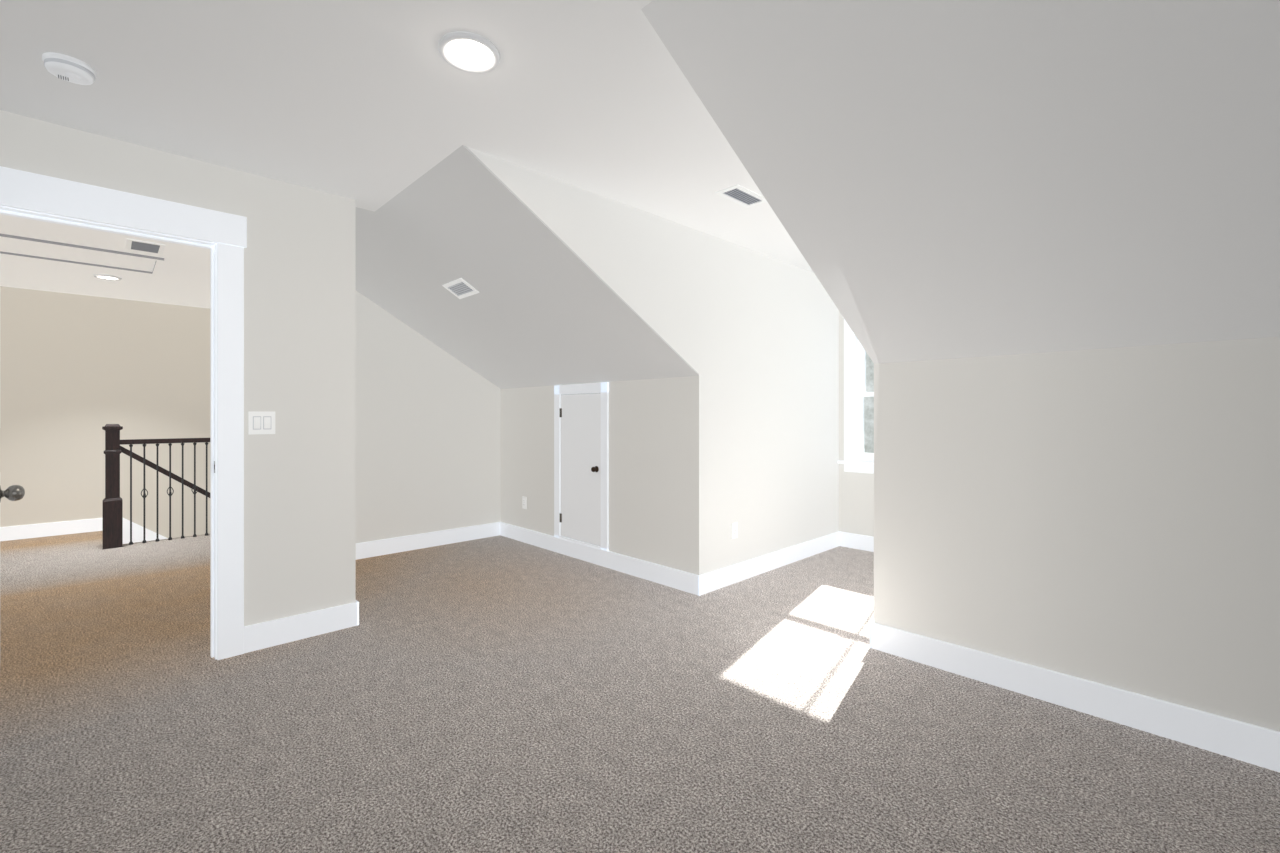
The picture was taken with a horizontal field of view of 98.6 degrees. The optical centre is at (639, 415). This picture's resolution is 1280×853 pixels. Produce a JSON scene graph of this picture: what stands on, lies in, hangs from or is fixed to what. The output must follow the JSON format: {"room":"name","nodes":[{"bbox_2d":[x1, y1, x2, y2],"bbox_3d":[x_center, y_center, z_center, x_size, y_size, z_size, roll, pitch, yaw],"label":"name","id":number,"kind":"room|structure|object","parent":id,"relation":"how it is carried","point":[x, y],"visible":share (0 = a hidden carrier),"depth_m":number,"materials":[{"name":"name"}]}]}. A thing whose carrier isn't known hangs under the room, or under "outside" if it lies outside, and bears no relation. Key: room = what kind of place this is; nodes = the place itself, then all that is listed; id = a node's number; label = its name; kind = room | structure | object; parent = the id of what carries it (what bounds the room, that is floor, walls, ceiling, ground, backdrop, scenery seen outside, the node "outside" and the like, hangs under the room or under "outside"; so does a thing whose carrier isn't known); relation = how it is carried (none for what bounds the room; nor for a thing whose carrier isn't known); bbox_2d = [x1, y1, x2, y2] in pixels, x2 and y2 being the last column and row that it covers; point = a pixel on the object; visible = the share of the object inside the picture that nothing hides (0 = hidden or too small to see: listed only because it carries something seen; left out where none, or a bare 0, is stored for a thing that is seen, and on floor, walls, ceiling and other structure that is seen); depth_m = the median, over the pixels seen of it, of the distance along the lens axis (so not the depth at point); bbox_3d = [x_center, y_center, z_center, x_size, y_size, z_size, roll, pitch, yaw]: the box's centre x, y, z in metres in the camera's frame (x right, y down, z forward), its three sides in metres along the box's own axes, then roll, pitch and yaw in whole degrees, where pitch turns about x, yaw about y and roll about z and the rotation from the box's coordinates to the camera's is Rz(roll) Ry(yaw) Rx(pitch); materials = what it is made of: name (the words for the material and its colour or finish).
{"room":"empty attic bedroom","nodes":[
{"label":"empty attic bedroom","id":0,"kind":"room"},
{"bbox_2d":[0,286,209,537],"bbox_3d":[-5.497,1.133,6.385,7.240,5.034,0.120,0,0,-44],"label":"wall","id":1,"kind":"structure","parent":0,"point":[72,366],"depth_m":5.94,"materials":[{"name":"beige paint"}]},
{"bbox_2d":[0,518,167,543],"bbox_3d":[-5.736,2.506,6.058,6.200,2.801,0.016,0,0,-44],"label":"baseboard","id":2,"kind":"structure","parent":1,"relation":"attached to","point":[8,533],"depth_m":5.79,"materials":[{"name":"white paint"}]},
{"bbox_2d":[0,214,209,308],"bbox_3d":[-3.861,-1.364,4.699,7.240,0.160,4.818,0,0,-44],"label":"ceiling","id":3,"kind":"structure","parent":0,"point":[183,279],"depth_m":4.94,"materials":[{"name":"white paint"}]},
{"bbox_2d":[0,234,163,275],"bbox_3d":[-4.617,-1.274,4.250,1.390,0.020,0.670,0,0,-44],"label":"attic access hatch","id":4,"kind":"object","parent":3,"relation":"attached to","point":[10,245],"visible":1,"depth_m":4.38,"materials":[{"name":"white paint"}]},
{"bbox_2d":[93,274,121,280],"bbox_3d":[-4.929,-1.276,5.096,0.190,0.016,0.190,0,0,-44],"label":"recessed light","id":5,"kind":"object","parent":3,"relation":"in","point":[100,276],"visible":1,"depth_m":5.09,"materials":[{"name":"grey plastic"}]},
{"bbox_2d":[125,238,165,253],"bbox_3d":[-3.757,-1.280,4.179,0.215,0.014,0.320,0,0,-44],"label":"ceiling vent","id":6,"kind":"object","parent":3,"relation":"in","point":[131,244],"visible":1,"depth_m":4.16,"materials":[{"name":"white plastic"}]},
{"bbox_2d":[0,110,355,625],"bbox_3d":[-3.239,-0.067,1.864,4.186,2.634,0.120,0,0,-44],"label":"wall","id":7,"kind":"structure","parent":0,"point":[300,252],"depth_m":3.03,"materials":[{"name":"beige paint"}]},
{"bbox_2d":[0,0,812,271],"bbox_3d":[0.161,-1.364,1.363,8.369,0.160,5.572,0,0,-44],"label":"ceiling","id":8,"kind":"structure","parent":0,"point":[358,100],"depth_m":2.17,"materials":[{"name":"white paint"}]},
{"bbox_2d":[42,52,96,84],"bbox_3d":[-2.087,-1.261,2.015,0.140,0.046,0.140,0,0,-44],"label":"smoke detector","id":9,"kind":"object","parent":8,"relation":"attached to","point":[65,67],"visible":1,"depth_m":1.99,"materials":[{"name":"white plastic"}]},
{"bbox_2d":[438,31,499,72],"bbox_3d":[-0.602,-1.276,1.945,0.210,0.016,0.210,0,0,-44],"label":"recessed light","id":10,"kind":"object","parent":8,"relation":"in","point":[469,52],"visible":1,"depth_m":1.93,"materials":[{"name":"grey plastic"}]},
{"bbox_2d":[715,184,766,207],"bbox_3d":[0.601,-1.280,3.223,0.320,0.008,0.160,0,0,-44],"label":"ceiling vent","id":11,"kind":"object","parent":8,"relation":"in","point":[738,194],"visible":0.95,"depth_m":3.21,"materials":[{"name":"white plastic"}]},
{"bbox_2d":[356,291,500,542],"bbox_3d":[-2.180,-0.067,5.139,2.135,2.634,0.120,0,0,-44],"label":"wall","id":12,"kind":"structure","parent":0,"point":[428,425],"depth_m":5.14,"materials":[{"name":"beige paint"}]},
{"bbox_2d":[356,522,499,559],"bbox_3d":[-2.133,1.180,5.091,1.895,0.140,0.016,0,0,-44],"label":"baseboard","id":13,"kind":"structure","parent":12,"relation":"attached to","point":[368,549],"depth_m":5.18,"materials":[{"name":"white paint"}]},
{"bbox_2d":[356,145,698,388],"bbox_3d":[-1.157,-0.852,4.263,2.087,1.403,2.804,0,0,-44],"label":"ceiling","id":14,"kind":"structure","parent":0,"point":[539,315],"depth_m":3.76,"materials":[{"name":"paint"}]},
{"bbox_2d":[442,278,478,298],"bbox_3d":[-1.302,-0.918,3.990,0.142,0.085,0.300,0,0,-44],"label":"ceiling vent","id":15,"kind":"object","parent":14,"relation":"in","point":[460,288],"visible":1,"depth_m":3.98,"materials":[{"name":"white plastic"}]},
{"bbox_2d":[501,377,685,571],"bbox_3d":[-0.564,0.476,4.920,0.120,1.547,2.685,0,0,-44],"label":"wall","id":16,"kind":"structure","parent":0,"point":[647,417],"depth_m":4.35,"materials":[{"name":"beige paint"}]},
{"bbox_2d":[522,496,526,508],"bbox_3d":[-1.140,0.860,5.421,0.009,0.118,0.072,0,0,-44],"label":"outlet","id":17,"kind":"object","parent":16,"relation":"attached to","point":[524,499],"visible":1,"depth_m":5.42,"materials":[{"name":"white plastic"}]},
{"bbox_2d":[560,393,600,545],"bbox_3d":[-0.538,0.451,4.763,0.062,1.278,0.577,0,0,-44],"label":"access door","id":18,"kind":"structure","parent":16,"relation":"in","point":[580,414],"depth_m":4.77,"materials":[{"name":"white paint"}]},
{"bbox_2d":[554,382,608,550],"bbox_3d":[-0.522,0.418,4.778,0.018,1.383,0.745,0,0,-44],"label":"door frame","id":19,"kind":"structure","parent":16,"relation":"attached to","point":[603,387],"depth_m":4.59,"materials":[{"name":"white paint"}]},
{"bbox_2d":[500,522,700,594],"bbox_3d":[-0.524,1.180,4.781,0.016,0.140,2.701,0,0,-44],"label":"baseboard","id":20,"kind":"structure","parent":16,"relation":"attached to","point":[688,582],"depth_m":4.48,"materials":[{"name":"white paint"}]},
{"bbox_2d":[0,531,1279,852],"bbox_3d":[-1.516,1.400,3.092,8.369,0.300,10.390,0,0,-44],"label":"floor","id":21,"kind":"structure","parent":0,"point":[495,694],"depth_m":2.19,"materials":[{"name":"grey carpet"}]},
{"bbox_2d":[102,424,209,548],"bbox_3d":[-4.242,1.048,6.015,2.341,1.931,0.202,0,0,-44],"label":"guard railing","id":22,"kind":"object","parent":21,"relation":"on","point":[112,502],"visible":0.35,"depth_m":5.27,"materials":[{"name":"brown wood"}]},
{"bbox_2d":[467,147,838,574],"bbox_3d":[0.564,-0.077,4.060,4.035,2.654,0.120,0,0,-44],"label":"wall","id":23,"kind":"structure","parent":0,"point":[760,332],"depth_m":4.09,"materials":[{"name":"white paint"}]},
{"bbox_2d":[731,522,737,538],"bbox_3d":[0.708,0.860,4.110,0.072,0.118,0.009,0,0,-44],"label":"outlet","id":24,"kind":"object","parent":23,"relation":"attached to","point":[734,526],"visible":1,"depth_m":4.11,"materials":[{"name":"white plastic"}]},
{"bbox_2d":[698,531,839,595],"bbox_3d":[1.160,1.180,4.544,2.104,0.140,0.016,0,0,-44],"label":"baseboard","id":25,"kind":"structure","parent":23,"relation":"attached to","point":[711,581],"depth_m":4.36,"materials":[{"name":"white paint"}]},
{"bbox_2d":[839,311,873,536],"bbox_3d":[2.390,-0.067,4.903,0.160,2.634,1.214,0,0,-44],"label":"wall","id":26,"kind":"structure","parent":0,"point":[856,490],"depth_m":5.20,"materials":[{"name":"beige paint"}]},
{"bbox_2d":[837,460,873,473],"bbox_3d":[2.327,0.481,4.842,0.075,0.103,1.206,0,0,-44],"label":"window sill","id":27,"kind":"structure","parent":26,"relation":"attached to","point":[849,466],"depth_m":5.13,"materials":[{"name":"white paint"}]},
{"bbox_2d":[840,531,873,551],"bbox_3d":[2.327,1.180,4.841,0.016,0.140,1.214,0,0,-44],"label":"baseboard","id":28,"kind":"structure","parent":26,"relation":"attached to","point":[850,540],"depth_m":5.14,"materials":[{"name":"white paint"}]},
{"bbox_2d":[844,319,873,461],"bbox_3d":[2.382,-0.312,4.895,0.182,1.484,1.120,0,0,-44],"label":"dormer window","id":29,"kind":"structure","parent":26,"relation":"in","point":[860,392],"depth_m":5.18,"materials":[{"name":"white paint"}]},
{"bbox_2d":[874,362,896,627],"bbox_3d":[1.492,-0.077,3.103,4.035,2.654,0.120,0,0,-44],"label":"wall","id":30,"kind":"structure","parent":0,"point":[885,374],"depth_m":2.91,"materials":[{"name":"white paint"}]},
{"bbox_2d":[870,620,873,647],"bbox_3d":[1.994,1.180,3.684,2.104,0.140,0.016,0,0,-44],"label":"baseboard","id":31,"kind":"structure","parent":30,"relation":"attached to","point":[873,620],"depth_m":2.95,"materials":[{"name":"white paint"}]},
{"bbox_2d":[641,0,1279,363],"bbox_3d":[1.769,-0.852,1.247,2.087,1.403,3.167,0,0,-44],"label":"ceiling slope","id":32,"kind":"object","parent":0,"point":[959,178],"visible":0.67,"depth_m":1.75,"materials":[{"name":"paint"}]},
{"bbox_2d":[897,337,1279,731],"bbox_3d":[2.444,0.476,1.819,0.120,1.547,3.048,0,0,-44],"label":"wall","id":33,"kind":"structure","parent":0,"point":[1107,516],"depth_m":2.27,"materials":[{"name":"beige paint"}]},
{"bbox_2d":[870,622,1279,771],"bbox_3d":[2.306,1.180,1.864,0.016,0.140,3.064,0,0,-44],"label":"baseboard","id":34,"kind":"structure","parent":33,"relation":"attached to","point":[1232,738],"depth_m":2.28,"materials":[{"name":"white paint"}]},
{"label":"outside","id":35,"kind":"structure","parent":0,"visible":0},
{"bbox_2d":[864,353,873,452],"bbox_3d":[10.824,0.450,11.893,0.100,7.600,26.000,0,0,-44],"label":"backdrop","id":36,"kind":"structure","parent":35,"point":[868,401],"depth_m":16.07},
{"bbox_3d":[1.281,-0.067,-1.349,6.201,2.634,0.120,0,0,-44],"label":"wall","id":37,"kind":"structure","parent":0,"visible":0},
{"bbox_2d":[0,485,24,500],"bbox_3d":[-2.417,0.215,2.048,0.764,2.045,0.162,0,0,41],"label":"door knob","id":38,"kind":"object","parent":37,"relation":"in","point":[14,492],"depth_m":1.86,"materials":[{"name":"black metal"}]},
{"bbox_2d":[0,166,246,659],"bbox_3d":[-2.480,0.104,2.584,1.022,2.291,0.148,0,0,-44],"label":"door frame","id":39,"kind":"structure","parent":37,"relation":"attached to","point":[19,189],"depth_m":2.82,"materials":[{"name":"white paint"}]},
{"bbox_2d":[248,411,274,434],"bbox_3d":[-2.026,0.040,2.950,0.120,0.122,0.010,0,0,-44],"label":"switch plate","id":40,"kind":"object","parent":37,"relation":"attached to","point":[258,422],"visible":1,"depth_m":2.95,"materials":[{"name":"white plastic"}]},
{"bbox_2d":[244,602,358,652],"bbox_3d":[-1.881,1.180,3.086,0.567,0.140,0.016,0,0,-44],"label":"baseboard","id":41,"kind":"structure","parent":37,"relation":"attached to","point":[258,636],"depth_m":3.06,"materials":[{"name":"white paint"}]}
]}

